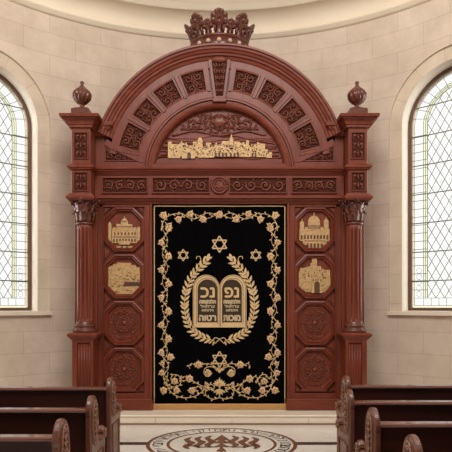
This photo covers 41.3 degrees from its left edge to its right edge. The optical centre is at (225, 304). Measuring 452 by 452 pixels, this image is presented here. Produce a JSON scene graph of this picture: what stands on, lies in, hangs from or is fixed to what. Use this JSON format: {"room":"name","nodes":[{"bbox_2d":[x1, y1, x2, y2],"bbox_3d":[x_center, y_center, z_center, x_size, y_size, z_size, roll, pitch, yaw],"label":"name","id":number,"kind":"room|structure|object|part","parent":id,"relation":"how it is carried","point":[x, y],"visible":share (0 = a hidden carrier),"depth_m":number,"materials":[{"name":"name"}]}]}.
{"room":"house of worship","nodes":[
{"label":"house of worship","id":0,"kind":"room"},
{"bbox_2d":[0,0,451,386],"bbox_3d":[-0.090,-1.330,7.585,8.060,5.860,4.030,0,0,0],"label":"wall","id":1,"kind":"structure","parent":0,"point":[380,54],"depth_m":8.83,"materials":[{"name":"stone"}]},
{"bbox_2d":[0,74,31,310],"bbox_3d":[-3.407,-1.636,8.252,0.148,3.448,1.648,0,0,39],"label":"window","id":2,"kind":"structure","parent":1,"relation":"in","point":[4,81],"depth_m":8.74,"materials":[{"name":"clear glass"}]},
{"bbox_2d":[0,50,49,310],"bbox_3d":[-3.299,-1.715,8.165,0.407,3.610,1.857,0,0,39],"label":"trim","id":3,"kind":"structure","parent":1,"relation":"attached to","point":[10,69],"depth_m":8.71,"materials":[{"name":"stone"}]},
{"bbox_2d":[0,310,51,315],"bbox_3d":[-3.275,0.114,8.146,0.447,0.072,1.993,0,0,39],"label":"trim","id":4,"kind":"structure","parent":1,"relation":"attached to","point":[2,312],"depth_m":8.52,"materials":[{"name":"beige stone"}]},
{"bbox_2d":[9,0,429,39],"bbox_3d":[-0.090,-4.290,2.840,8.080,0.120,13.540,0,0,0],"label":"trim","id":5,"kind":"structure","parent":1,"relation":"attached to","point":[32,4],"depth_m":9.11,"materials":[{"name":"beige paint"}]},
{"bbox_2d":[35,0,404,31],"bbox_3d":[-0.090,-4.468,2.820,8.000,0.245,13.500,0,0,0],"label":"trim","id":6,"kind":"structure","parent":1,"relation":"attached to","point":[324,11],"depth_m":9.26,"materials":[{"name":"beige paint"}]},
{"bbox_2d":[117,0,323,10],"bbox_3d":[-0.090,-4.668,2.720,7.600,0.165,13.300,0,0,0],"label":"ceiling","id":7,"kind":"structure","parent":1,"relation":"attached to","point":[193,5],"depth_m":9.26,"materials":[{"name":"beige paint"}]},
{"bbox_2d":[387,310,451,315],"bbox_3d":[3.095,0.114,8.146,0.447,0.072,1.993,0,0,-39],"label":"trim","id":8,"kind":"structure","parent":1,"relation":"attached to","point":[409,312],"depth_m":8.42,"materials":[{"name":"beige stone"}]},
{"bbox_2d":[389,44,451,310],"bbox_3d":[3.119,-1.715,8.165,0.407,3.610,1.857,0,0,-39],"label":"trim","id":9,"kind":"structure","parent":1,"relation":"attached to","point":[439,61],"depth_m":8.71,"materials":[{"name":"stone"}]},
{"bbox_2d":[408,66,451,310],"bbox_3d":[3.227,-1.636,8.252,0.148,3.448,1.648,0,0,-39],"label":"window","id":10,"kind":"structure","parent":1,"relation":"in","point":[411,127],"depth_m":8.68,"materials":[{"name":"clear glass"}]},
{"bbox_2d":[120,425,336,451],"bbox_3d":[0.000,1.647,3.000,12.000,0.106,14.000,0,0,0],"label":"floor","id":11,"kind":"structure","parent":0,"point":[133,438],"depth_m":7.14,"materials":[{"name":"stone"}]},
{"bbox_2d":[0,418,69,451],"bbox_3d":[-2.365,1.108,3.390,3.013,0.984,0.500,0,0,0],"label":"pew","id":12,"kind":"object","parent":11,"relation":"on","point":[59,440],"visible":1,"depth_m":3.19,"materials":[{"name":"brown wood"}]},
{"bbox_3d":[-2.393,0.709,3.197,2.958,0.027,0.086,0,0,0],"label":"rail","id":13,"kind":"part","parent":12,"relation":"part of","materials":[{"name":"brown wood"}]},
{"bbox_3d":[-2.393,1.100,3.195,2.958,0.760,0.040,0,0,0],"label":"backrest","id":14,"kind":"part","parent":12,"relation":"part of","materials":[{"name":"brown wood"}]},
{"bbox_3d":[-0.894,1.108,3.390,0.044,0.984,0.500,0,0,0],"label":"panel","id":15,"kind":"part","parent":12,"relation":"part of","materials":[{"name":"brown wood"}]},
{"bbox_2d":[0,395,106,451],"bbox_3d":[-2.386,1.108,4.230,3.013,0.984,0.500,0,0,0],"label":"pew","id":16,"kind":"object","parent":11,"relation":"on","point":[86,435],"visible":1,"depth_m":4.03,"materials":[{"name":"brown wood"}]},
{"bbox_3d":[-2.414,0.709,4.037,2.958,0.027,0.086,0,0,0],"label":"rail","id":17,"kind":"part","parent":16,"relation":"part of","materials":[{"name":"brown wood"}]},
{"bbox_3d":[-2.414,1.100,4.035,2.958,0.760,0.040,0,0,0],"label":"backrest","id":18,"kind":"part","parent":16,"relation":"part of","materials":[{"name":"brown wood"}]},
{"bbox_3d":[-0.915,1.108,4.230,0.044,0.984,0.500,0,0,0],"label":"panel","id":19,"kind":"part","parent":16,"relation":"part of","materials":[{"name":"brown wood"}]},
{"bbox_2d":[0,377,121,451],"bbox_3d":[-2.458,1.108,5.280,3.013,0.984,0.500,0,0,0],"label":"pew","id":20,"kind":"object","parent":11,"relation":"on","point":[109,410],"visible":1,"depth_m":5.07,"materials":[{"name":"brown wood"}]},
{"bbox_3d":[-2.486,0.709,5.087,2.958,0.027,0.086,0,0,0],"label":"rail","id":21,"kind":"part","parent":20,"relation":"part of","materials":[{"name":"brown wood"}]},
{"bbox_3d":[-0.987,1.108,5.280,0.044,0.984,0.500,0,0,0],"label":"panel","id":22,"kind":"part","parent":20,"relation":"part of","materials":[{"name":"brown wood"}]},
{"bbox_2d":[120,409,336,424],"bbox_3d":[-0.100,1.534,8.842,7.800,0.133,1.715,0,0,0],"label":"stone platform","id":23,"kind":"object","parent":11,"relation":"on","point":[155,416],"visible":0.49,"depth_m":8.00,"materials":[{"name":"beige stone"}]},
{"bbox_2d":[59,8,379,409],"bbox_3d":[-0.088,-1.291,8.622,4.269,5.598,1.315,0,0,0],"label":"torah ark","id":24,"kind":"object","parent":23,"relation":"on","point":[219,118],"visible":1,"depth_m":8.38,"materials":[{"name":"brown wood"}]},
{"bbox_3d":[-1.958,-2.473,8.447,0.529,0.158,0.965,0,0,0],"label":"cornice","id":25,"kind":"part","parent":24,"relation":"part of","materials":[{"name":"brown wood"}]},
{"bbox_3d":[-1.956,-1.668,8.085,0.200,0.256,0.046,0,0,0],"label":"carved panel","id":26,"kind":"part","parent":24,"relation":"part of","materials":[{"name":"brown wood"}]},
{"bbox_3d":[-1.956,-2.153,8.085,0.200,0.361,0.046,0,0,0],"label":"carved panel","id":27,"kind":"part","parent":24,"relation":"part of","materials":[{"name":"brown wood"}]},
{"bbox_3d":[-1.958,-1.863,8.490,0.359,0.089,0.880,0,0,0],"label":"pier moulding","id":28,"kind":"part","parent":24,"relation":"part of","materials":[{"name":"brown wood"}]},
{"bbox_3d":[-1.461,-2.120,8.405,0.474,0.218,0.050,0,0,0],"label":"spandrel panel","id":29,"kind":"part","parent":24,"relation":"part of","materials":[{"name":"brown wood"}]},
{"bbox_3d":[-1.430,0.905,8.421,0.572,0.628,0.071,0,0,0],"label":"octagon frame","id":30,"kind":"part","parent":24,"relation":"part of","materials":[{"name":"brown wood"}]},
{"bbox_3d":[-1.430,0.252,8.421,0.572,0.628,0.071,0,0,0],"label":"octagon frame","id":31,"kind":"part","parent":24,"relation":"part of","materials":[{"name":"brown wood"}]},
{"bbox_3d":[-1.430,-0.401,8.421,0.572,0.628,0.071,0,0,0],"label":"octagon frame","id":32,"kind":"part","parent":24,"relation":"part of","materials":[{"name":"brown wood"}]},
{"bbox_3d":[-1.430,-1.057,8.421,0.572,0.628,0.071,0,0,0],"label":"octagon frame","id":33,"kind":"part","parent":24,"relation":"part of","materials":[{"name":"brown wood"}]},
{"bbox_3d":[-1.406,-1.664,8.336,0.638,0.225,0.042,0,0,0],"label":"carved panel","id":34,"kind":"part","parent":24,"relation":"part of","materials":[{"name":"brown wood"}]},
{"bbox_3d":[-1.399,-0.088,8.453,0.652,2.837,0.095,0,0,0],"label":"panel","id":35,"kind":"part","parent":24,"relation":"part of","materials":[{"name":"brown wood"}]},
{"bbox_3d":[-1.302,-2.356,8.391,0.430,0.459,0.038,0,0,0],"label":"carved panel","id":36,"kind":"part","parent":24,"relation":"part of","materials":[{"name":"brown wood"}]},
{"bbox_3d":[-1.105,-2.695,8.391,0.452,0.454,0.038,0,0,0],"label":"carved panel","id":37,"kind":"part","parent":24,"relation":"part of","materials":[{"name":"brown wood"}]},
{"bbox_3d":[-0.821,-2.948,8.391,0.458,0.451,0.038,0,0,0],"label":"carved panel","id":38,"kind":"part","parent":24,"relation":"part of","materials":[{"name":"brown wood"}]},
{"bbox_3d":[-0.626,-1.664,8.336,0.805,0.225,0.042,0,0,0],"label":"carved panel","id":39,"kind":"part","parent":24,"relation":"part of","materials":[{"name":"brown wood"}]},
{"bbox_3d":[-0.460,-3.108,8.391,0.418,0.398,0.038,0,0,0],"label":"carved panel","id":40,"kind":"part","parent":24,"relation":"part of","materials":[{"name":"brown wood"}]},
{"bbox_3d":[-0.090,-1.939,8.425,1.934,0.064,0.150,0,0,0],"label":"tympanum sill","id":41,"kind":"part","parent":24,"relation":"part of","materials":[{"name":"brown wood"}]},
{"bbox_3d":[-0.095,-3.650,8.760,0.850,0.300,0.850,0,0,0],"label":"crown","id":42,"kind":"part","parent":24,"relation":"part of","materials":[{"name":"brown wood"}]},
{"bbox_3d":[-0.090,-2.376,8.400,2.099,1.049,0.120,0,0,0],"label":"moulding","id":43,"kind":"part","parent":24,"relation":"part of","materials":[{"name":"brown wood"}]},
{"bbox_2d":[153,204,286,408],"bbox_3d":[-0.088,0.023,8.423,1.891,2.879,0.046,0,0,0],"label":"curtain","id":44,"kind":"object","parent":24,"relation":"hanging from","point":[220,270],"visible":1,"depth_m":8.43,"materials":[{"name":"black fabric"}]},
{"bbox_2d":[160,387,166,393],"bbox_3d":[-0.876,1.197,8.419,0.105,0.104,0.026,0,0,0],"label":"flower","id":45,"kind":"object","parent":44,"relation":"on","point":[163,390],"depth_m":8.42,"materials":[{"name":"gold metal"}]},
{"bbox_2d":[160,212,166,218],"bbox_3d":[-0.875,-1.255,8.415,0.108,0.106,0.026,0,0,0],"label":"flower","id":46,"kind":"object","parent":44,"relation":"on","point":[163,215],"depth_m":8.41,"materials":[{"name":"gold metal"}]},
{"bbox_2d":[165,336,171,341],"bbox_3d":[-0.802,0.474,8.420,0.099,0.103,0.026,0,0,0],"label":"flower","id":47,"kind":"object","parent":44,"relation":"on","point":[167,338],"depth_m":8.42,"materials":[{"name":"gold metal"}]},
{"bbox_2d":[165,308,171,313],"bbox_3d":[-0.804,0.086,8.421,0.101,0.102,0.026,0,0,0],"label":"flower","id":48,"kind":"object","parent":44,"relation":"on","point":[167,310],"depth_m":8.42,"materials":[{"name":"gold metal"}]},
{"bbox_2d":[165,280,171,286],"bbox_3d":[-0.807,-0.303,8.424,0.103,0.098,0.026,0,0,0],"label":"flower","id":49,"kind":"object","parent":44,"relation":"on","point":[168,283],"depth_m":8.42,"materials":[{"name":"gold metal"}]},
{"bbox_2d":[165,253,171,259],"bbox_3d":[-0.806,-0.679,8.422,0.103,0.098,0.026,0,0,0],"label":"flower","id":50,"kind":"object","parent":44,"relation":"on","point":[168,256],"depth_m":8.42,"materials":[{"name":"gold metal"}]},
{"bbox_2d":[165,226,171,231],"bbox_3d":[-0.812,-1.071,8.420,0.098,0.103,0.026,0,0,0],"label":"flower","id":51,"kind":"object","parent":44,"relation":"on","point":[167,228],"depth_m":8.42,"materials":[{"name":"gold metal"}]},
{"bbox_2d":[167,354,173,360],"bbox_3d":[-0.777,0.735,8.422,0.106,0.103,0.026,0,0,0],"label":"flower","id":52,"kind":"object","parent":44,"relation":"on","point":[170,357],"depth_m":8.42,"materials":[{"name":"gold metal"}]},
{"bbox_2d":[171,378,177,384],"bbox_3d":[-0.721,1.075,8.423,0.099,0.098,0.026,0,0,0],"label":"flower","id":53,"kind":"object","parent":44,"relation":"on","point":[174,381],"depth_m":8.42,"materials":[{"name":"gold metal"}]},
{"bbox_2d":[173,387,179,393],"bbox_3d":[-0.692,1.197,8.423,0.098,0.098,0.026,0,0,0],"label":"flower","id":54,"kind":"object","parent":44,"relation":"on","point":[176,390],"depth_m":8.42,"materials":[{"name":"gold metal"}]},
{"bbox_2d":[175,216,181,222],"bbox_3d":[-0.672,-1.203,8.419,0.096,0.100,0.026,0,0,0],"label":"flower","id":55,"kind":"object","parent":44,"relation":"on","point":[178,219],"depth_m":8.42,"materials":[{"name":"gold metal"}]},
{"bbox_2d":[186,375,192,382],"bbox_3d":[-0.517,1.040,8.432,0.104,0.109,0.026,0,0,0],"label":"flower","id":56,"kind":"object","parent":44,"relation":"on","point":[189,378],"depth_m":8.43,"materials":[{"name":"gold metal"}]},
{"bbox_2d":[187,211,193,216],"bbox_3d":[-0.494,-1.279,8.429,0.095,0.100,0.026,0,0,0],"label":"flower","id":57,"kind":"object","parent":44,"relation":"on","point":[189,213],"depth_m":8.43,"materials":[{"name":"gold metal"}]},
{"bbox_2d":[188,387,194,393],"bbox_3d":[-0.478,1.206,8.431,0.102,0.101,0.026,0,0,0],"label":"flower","id":58,"kind":"object","parent":44,"relation":"on","point":[191,390],"depth_m":8.43,"materials":[{"name":"gold metal"}]},
{"bbox_2d":[195,361,201,368],"bbox_3d":[-0.386,0.844,8.422,0.106,0.103,0.026,0,0,0],"label":"flower","id":59,"kind":"object","parent":44,"relation":"on","point":[198,364],"depth_m":8.42,"materials":[{"name":"gold metal"}]},
{"bbox_2d":[199,216,205,222],"bbox_3d":[-0.328,-1.203,8.419,0.095,0.100,0.026,0,0,0],"label":"flower","id":60,"kind":"object","parent":44,"relation":"on","point":[202,219],"depth_m":8.42,"materials":[{"name":"gold metal"}]},
{"bbox_2d":[205,369,210,375],"bbox_3d":[-0.254,0.948,8.423,0.099,0.096,0.026,0,0,0],"label":"flower","id":61,"kind":"object","parent":44,"relation":"on","point":[207,371],"depth_m":8.42,"materials":[{"name":"gold metal"}]},
{"bbox_2d":[216,211,222,216],"bbox_3d":[-0.093,-1.276,8.415,0.099,0.098,0.026,0,0,0],"label":"flower","id":62,"kind":"object","parent":44,"relation":"on","point":[218,213],"depth_m":8.41,"materials":[{"name":"gold metal"}]},
{"bbox_2d":[227,369,233,375],"bbox_3d":[0.066,0.952,8.428,0.096,0.099,0.026,0,0,0],"label":"flower","id":63,"kind":"object","parent":44,"relation":"on","point":[230,372],"depth_m":8.43,"materials":[{"name":"gold metal"}]},
{"bbox_2d":[233,216,238,222],"bbox_3d":[0.144,-1.204,8.423,0.098,0.099,0.026,0,0,0],"label":"flower","id":64,"kind":"object","parent":44,"relation":"on","point":[235,218],"depth_m":8.42,"materials":[{"name":"gold metal"}]},
{"bbox_2d":[237,361,243,367],"bbox_3d":[0.203,0.836,8.426,0.106,0.102,0.026,0,0,0],"label":"flower","id":65,"kind":"object","parent":44,"relation":"on","point":[240,364],"depth_m":8.43,"materials":[{"name":"gold metal"}]},
{"bbox_2d":[244,387,250,393],"bbox_3d":[0.299,1.199,8.430,0.102,0.100,0.026,0,0,0],"label":"flower","id":66,"kind":"object","parent":44,"relation":"on","point":[247,390],"depth_m":8.43,"materials":[{"name":"gold metal"}]},
{"bbox_2d":[245,211,251,216],"bbox_3d":[0.319,-1.277,8.425,0.098,0.099,0.026,0,0,0],"label":"flower","id":67,"kind":"object","parent":44,"relation":"on","point":[247,213],"depth_m":8.42,"materials":[{"name":"gold metal"}]},
{"bbox_2d":[246,376,252,382],"bbox_3d":[0.330,1.044,8.428,0.108,0.106,0.026,0,0,0],"label":"flower","id":68,"kind":"object","parent":44,"relation":"on","point":[249,379],"depth_m":8.43,"materials":[{"name":"gold metal"}]},
{"bbox_2d":[257,216,263,221],"bbox_3d":[0.485,-1.208,8.415,0.100,0.095,0.026,0,0,0],"label":"flower","id":69,"kind":"object","parent":44,"relation":"on","point":[259,218],"depth_m":8.41,"materials":[{"name":"gold metal"}]},
{"bbox_2d":[259,387,265,393],"bbox_3d":[0.511,1.205,8.421,0.100,0.095,0.026,0,0,0],"label":"flower","id":70,"kind":"object","parent":44,"relation":"on","point":[262,390],"depth_m":8.42,"materials":[{"name":"gold metal"}]},
{"bbox_2d":[261,378,267,383],"bbox_3d":[0.536,1.068,8.422,0.099,0.096,0.026,0,0,0],"label":"flower","id":71,"kind":"object","parent":44,"relation":"on","point":[263,380],"depth_m":8.42,"materials":[{"name":"gold metal"}]},
{"bbox_2d":[265,353,271,360],"bbox_3d":[0.600,0.731,8.421,0.102,0.106,0.026,0,0,0],"label":"flower","id":72,"kind":"object","parent":44,"relation":"on","point":[268,356],"depth_m":8.42,"materials":[{"name":"gold metal"}]},
{"bbox_2d":[267,335,273,341],"bbox_3d":[0.620,0.474,8.419,0.099,0.103,0.026,0,0,0],"label":"flower","id":73,"kind":"object","parent":44,"relation":"on","point":[270,338],"depth_m":8.42,"materials":[{"name":"gold metal"}]},
{"bbox_2d":[267,308,273,314],"bbox_3d":[0.629,0.088,8.421,0.098,0.103,0.026,0,0,0],"label":"flower","id":74,"kind":"object","parent":44,"relation":"on","point":[270,311],"depth_m":8.42,"materials":[{"name":"gold metal"}]},
{"bbox_2d":[267,280,273,286],"bbox_3d":[0.628,-0.299,8.423,0.099,0.102,0.026,0,0,0],"label":"flower","id":75,"kind":"object","parent":44,"relation":"on","point":[270,283],"depth_m":8.42,"materials":[{"name":"gold metal"}]},
{"bbox_2d":[267,253,273,259],"bbox_3d":[0.623,-0.688,8.421,0.102,0.100,0.026,0,0,0],"label":"flower","id":76,"kind":"object","parent":44,"relation":"on","point":[270,256],"depth_m":8.42,"materials":[{"name":"gold metal"}]},
{"bbox_2d":[267,226,273,232],"bbox_3d":[0.624,-1.065,8.419,0.103,0.098,0.026,0,0,0],"label":"flower","id":77,"kind":"object","parent":44,"relation":"on","point":[270,229],"depth_m":8.42,"materials":[{"name":"gold metal"}]},
{"bbox_2d":[272,387,277,393],"bbox_3d":[0.689,1.203,8.422,0.105,0.104,0.026,0,0,0],"label":"flower","id":78,"kind":"object","parent":44,"relation":"on","point":[274,389],"depth_m":8.42,"materials":[{"name":"gold metal"}]},
{"bbox_2d":[272,212,278,218],"bbox_3d":[0.696,-1.255,8.418,0.108,0.106,0.026,0,0,0],"label":"flower","id":79,"kind":"object","parent":44,"relation":"on","point":[275,215],"depth_m":8.42,"materials":[{"name":"gold metal"}]},
{"bbox_2d":[274,322,280,327],"bbox_3d":[0.721,0.280,8.420,0.091,0.093,0.026,0,0,0],"label":"flower","id":80,"kind":"object","parent":44,"relation":"on","point":[276,324],"depth_m":8.42,"materials":[{"name":"gold metal"}]},
{"bbox_3d":[-0.090,-1.660,8.380,3.480,0.492,0.240,0,0,0],"label":"frieze moulding","id":81,"kind":"part","parent":24,"relation":"part of","materials":[{"name":"brown wood"}]},
{"bbox_3d":[0.279,-3.108,8.391,0.418,0.398,0.038,0,0,0],"label":"carved panel","id":82,"kind":"part","parent":24,"relation":"part of","materials":[{"name":"brown wood"}]},
{"bbox_3d":[0.445,-1.664,8.336,0.805,0.225,0.042,0,0,0],"label":"carved panel","id":83,"kind":"part","parent":24,"relation":"part of","materials":[{"name":"brown wood"}]},
{"bbox_3d":[0.640,-2.948,8.391,0.458,0.451,0.038,0,0,0],"label":"carved panel","id":84,"kind":"part","parent":24,"relation":"part of","materials":[{"name":"brown wood"}]},
{"bbox_3d":[0.924,-2.695,8.391,0.452,0.454,0.038,0,0,0],"label":"carved panel","id":85,"kind":"part","parent":24,"relation":"part of","materials":[{"name":"brown wood"}]},
{"bbox_3d":[1.121,-2.356,8.391,0.430,0.459,0.038,0,0,0],"label":"carved panel","id":86,"kind":"part","parent":24,"relation":"part of","materials":[{"name":"brown wood"}]},
{"bbox_3d":[1.216,-0.088,8.453,0.651,2.837,0.095,0,0,0],"label":"panel","id":87,"kind":"part","parent":24,"relation":"part of","materials":[{"name":"brown wood"}]},
{"bbox_3d":[1.225,-1.664,8.336,0.638,0.225,0.042,0,0,0],"label":"carved panel","id":88,"kind":"part","parent":24,"relation":"part of","materials":[{"name":"brown wood"}]},
{"bbox_3d":[1.248,0.905,8.421,0.572,0.628,0.071,0,0,0],"label":"octagon frame","id":89,"kind":"part","parent":24,"relation":"part of","materials":[{"name":"brown wood"}]},
{"bbox_3d":[1.248,0.252,8.421,0.572,0.628,0.071,0,0,0],"label":"octagon frame","id":90,"kind":"part","parent":24,"relation":"part of","materials":[{"name":"brown wood"}]},
{"bbox_3d":[1.248,-0.401,8.421,0.572,0.628,0.071,0,0,0],"label":"octagon frame","id":91,"kind":"part","parent":24,"relation":"part of","materials":[{"name":"brown wood"}]},
{"bbox_3d":[1.248,-1.057,8.421,0.572,0.628,0.071,0,0,0],"label":"octagon frame","id":92,"kind":"part","parent":24,"relation":"part of","materials":[{"name":"brown wood"}]},
{"bbox_3d":[1.279,-2.120,8.405,0.474,0.218,0.050,0,0,0],"label":"spandrel panel","id":93,"kind":"part","parent":24,"relation":"part of","materials":[{"name":"brown wood"}]},
{"bbox_3d":[1.782,-1.863,8.490,0.359,0.089,0.880,0,0,0],"label":"pier moulding","id":94,"kind":"part","parent":24,"relation":"part of","materials":[{"name":"brown wood"}]},
{"bbox_3d":[1.780,-1.668,8.085,0.200,0.256,0.046,0,0,0],"label":"carved panel","id":95,"kind":"part","parent":24,"relation":"part of","materials":[{"name":"brown wood"}]},
{"bbox_3d":[1.780,-2.153,8.085,0.200,0.361,0.046,0,0,0],"label":"carved panel","id":96,"kind":"part","parent":24,"relation":"part of","materials":[{"name":"brown wood"}]},
{"bbox_3d":[1.782,-2.473,8.447,0.529,0.158,0.965,0,0,0],"label":"cornice","id":97,"kind":"part","parent":24,"relation":"part of","materials":[{"name":"brown wood"}]},
{"bbox_2d":[335,389,451,451],"bbox_3d":[2.373,1.108,4.540,3.013,0.984,0.500,0,0,0],"label":"pew","id":98,"kind":"object","parent":11,"relation":"on","point":[350,428],"visible":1,"depth_m":4.33,"materials":[{"name":"brown wood"}]},
{"bbox_3d":[0.902,1.108,4.540,0.044,0.984,0.500,0,0,0],"label":"panel","id":99,"kind":"part","parent":98,"relation":"part of","materials":[{"name":"brown wood"}]},
{"bbox_3d":[2.401,1.100,4.345,2.958,0.760,0.040,0,0,0],"label":"backrest","id":100,"kind":"part","parent":98,"relation":"part of","materials":[{"name":"brown wood"}]},
{"bbox_3d":[2.401,0.709,4.347,2.958,0.027,0.086,0,0,0],"label":"rail","id":101,"kind":"part","parent":98,"relation":"part of","materials":[{"name":"brown wood"}]},
{"bbox_2d":[335,375,451,451],"bbox_3d":[2.523,1.108,5.400,3.013,0.984,0.500,0,0,0],"label":"pew","id":102,"kind":"object","parent":11,"relation":"on","point":[361,392],"visible":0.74,"depth_m":5.20,"materials":[{"name":"brown wood"}]},
{"bbox_3d":[1.052,1.108,5.400,0.044,0.984,0.500,0,0,0],"label":"panel","id":103,"kind":"part","parent":102,"relation":"part of","materials":[{"name":"brown wood"}]},
{"bbox_3d":[2.551,0.709,5.207,2.958,0.027,0.086,0,0,0],"label":"rail","id":104,"kind":"part","parent":102,"relation":"part of","materials":[{"name":"brown wood"}]},
{"bbox_3d":[2.551,1.100,5.205,2.958,0.760,0.040,0,0,0],"label":"backrest","id":105,"kind":"part","parent":102,"relation":"part of","materials":[{"name":"brown wood"}]},
{"bbox_2d":[354,407,451,451],"bbox_3d":[2.355,1.108,3.750,3.013,0.984,0.500,0,0,0],"label":"pew","id":106,"kind":"object","parent":11,"relation":"on","point":[380,436],"visible":1,"depth_m":3.54,"materials":[{"name":"brown wood"}]},
{"bbox_3d":[0.884,1.108,3.750,0.044,0.984,0.500,0,0,0],"label":"panel","id":107,"kind":"part","parent":106,"relation":"part of","materials":[{"name":"brown wood"}]},
{"bbox_3d":[2.383,0.709,3.557,2.958,0.027,0.086,0,0,0],"label":"rail","id":108,"kind":"part","parent":106,"relation":"part of","materials":[{"name":"brown wood"}]},
{"bbox_3d":[2.383,1.100,3.555,2.958,0.760,0.040,0,0,0],"label":"backrest","id":109,"kind":"part","parent":106,"relation":"part of","materials":[{"name":"brown wood"}]},
{"bbox_2d":[403,434,422,451],"bbox_3d":[2.358,1.108,2.990,3.013,0.984,0.500,0,0,0],"label":"pew","id":110,"kind":"object","parent":11,"relation":"on","point":[412,443],"visible":1,"depth_m":2.80,"materials":[{"name":"brown wood"}]}
]}

